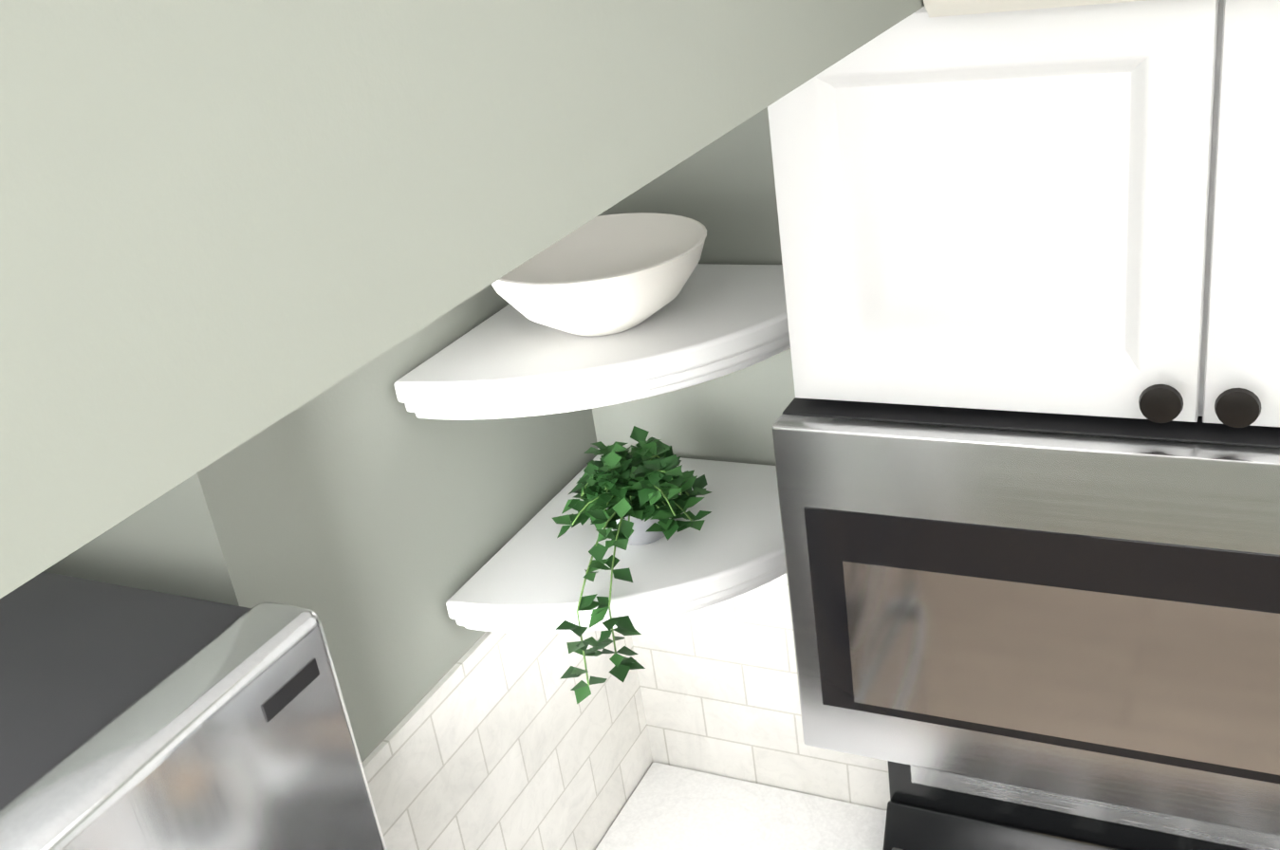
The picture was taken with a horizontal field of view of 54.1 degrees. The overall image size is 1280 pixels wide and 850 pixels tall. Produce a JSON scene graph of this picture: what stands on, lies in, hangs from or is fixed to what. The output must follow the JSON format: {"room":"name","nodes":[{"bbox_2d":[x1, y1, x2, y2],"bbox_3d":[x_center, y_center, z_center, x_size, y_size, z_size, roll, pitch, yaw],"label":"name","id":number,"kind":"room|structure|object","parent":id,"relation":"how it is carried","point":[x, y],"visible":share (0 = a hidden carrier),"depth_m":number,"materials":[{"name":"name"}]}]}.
{"room":"kitchen","nodes":[
{"label":"kitchen","id":0,"kind":"room"},
{"bbox_2d":[43,284,598,762],"bbox_3d":[-0.478,0.387,1.866,0.734,2.410,0.795,4,27,27],"label":"wall","id":1,"kind":"structure","parent":0,"point":[368,518],"depth_m":1.37,"materials":[{"name":"grey paint"}]},
{"bbox_2d":[362,625,658,849],"bbox_3d":[-0.159,0.538,1.694,0.008,0.592,0.663,4,27,27],"label":"tile backsplash","id":2,"kind":"structure","parent":1,"relation":"attached to","point":[497,741],"depth_m":1.66,"materials":[{"name":"white tile"}]},
{"bbox_2d":[393,263,790,419],"bbox_3d":[0.003,-0.095,1.451,0.409,0.056,0.409,4,27,27],"label":"shelf","id":3,"kind":"object","parent":1,"relation":"attached to","point":[710,322],"visible":0.58,"depth_m":1.37,"materials":[{"name":"white wood"}]},
{"bbox_2d":[491,212,706,336],"bbox_3d":[-0.046,-0.161,1.429,0.258,0.092,0.258,4,27,27],"label":"bowl","id":4,"kind":"object","parent":3,"relation":"on","point":[604,275],"visible":0.81,"depth_m":1.39,"materials":[{"name":"white ceramic"}]},
{"bbox_2d":[445,454,786,633],"bbox_3d":[0.042,0.162,1.567,0.409,0.056,0.409,4,27,27],"label":"shelf","id":5,"kind":"object","parent":1,"relation":"attached to","point":[528,578],"visible":0.65,"depth_m":1.50,"materials":[{"name":"white wood"}]},
{"bbox_2d":[552,426,712,704],"bbox_3d":[-0.020,0.154,1.517,0.206,0.214,0.326,4,27,27],"label":"plant","id":6,"kind":"object","parent":5,"relation":"on","point":[633,497],"visible":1,"depth_m":1.50,"materials":[{"name":"green plant"}]},
{"bbox_2d":[0,0,924,598],"bbox_3d":[-1.047,0.187,-0.080,1.230,0.297,4.010,4,27,27],"label":"wall","id":7,"kind":"structure","parent":0,"point":[226,226],"depth_m":0.35,"materials":[{"name":"grey paint"}]},
{"bbox_2d":[592,107,795,465],"bbox_3d":[1.073,0.345,1.440,2.609,2.410,0.100,4,27,27],"label":"wall","id":8,"kind":"structure","parent":0,"point":[721,189],"depth_m":1.62,"materials":[{"name":"grey paint"}]},
{"bbox_2d":[635,573,890,810],"bbox_3d":[1.065,0.467,1.442,2.409,0.592,0.008,4,27,27],"label":"tile backsplash","id":9,"kind":"structure","parent":8,"relation":"attached to","point":[720,680],"depth_m":1.90,"materials":[{"name":"white tile"}]},
{"bbox_2d":[767,0,1279,427],"bbox_3d":[0.534,-0.235,1.150,0.753,0.370,0.326,4,27,27],"label":"upper cabinet","id":10,"kind":"object","parent":8,"relation":"attached to","point":[1074,210],"visible":0.98,"depth_m":1.06,"materials":[{"name":"white wood"}]},
{"bbox_2d":[771,397,1279,835],"bbox_3d":[0.564,0.151,1.288,0.756,0.427,0.410,4,27,27],"label":"microwave","id":11,"kind":"object","parent":10,"relation":"attached to","point":[1082,606],"visible":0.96,"depth_m":1.20,"materials":[{"name":"grey metal"}]},
{"bbox_2d":[923,0,1147,17],"bbox_3d":[1.040,-0.285,0.612,1.809,0.030,0.034,4,27,27],"label":"crown molding","id":12,"kind":"structure","parent":10,"relation":"attached to","point":[940,8],"depth_m":0.99,"materials":[{"name":"white wood"}]},
{"bbox_3d":[0.077,2.332,0.461,3.243,0.100,4.210,4,27,27],"label":"floor","id":13,"kind":"structure","parent":0,"visible":0},
{"bbox_2d":[0,571,387,849],"bbox_3d":[-0.646,1.085,1.171,0.890,1.768,0.870,4,27,27],"label":"fridge","id":14,"kind":"object","parent":13,"relation":"on","point":[132,718],"visible":1,"depth_m":0.95,"materials":[{"name":"grey metal"}]},
{"bbox_2d":[882,760,1279,849],"bbox_3d":[0.610,1.040,1.516,0.762,1.222,0.748,4,27,27],"label":"range","id":15,"kind":"object","parent":13,"relation":"on","point":[929,809],"visible":0.38,"depth_m":1.67,"materials":[{"name":"black metal"}]},
{"bbox_3d":[0.131,1.132,1.892,0.408,0.878,0.643,4,27,27],"label":"base cabinet","id":16,"kind":"object","parent":13,"relation":"on","visible":0},
{"bbox_2d":[595,761,886,849],"bbox_3d":[0.070,0.715,1.707,0.410,0.040,0.635,4,27,27],"label":"countertop","id":17,"kind":"structure","parent":16,"relation":"on","point":[668,807],"depth_m":1.89,"materials":[{"name":"stone"}]}
]}

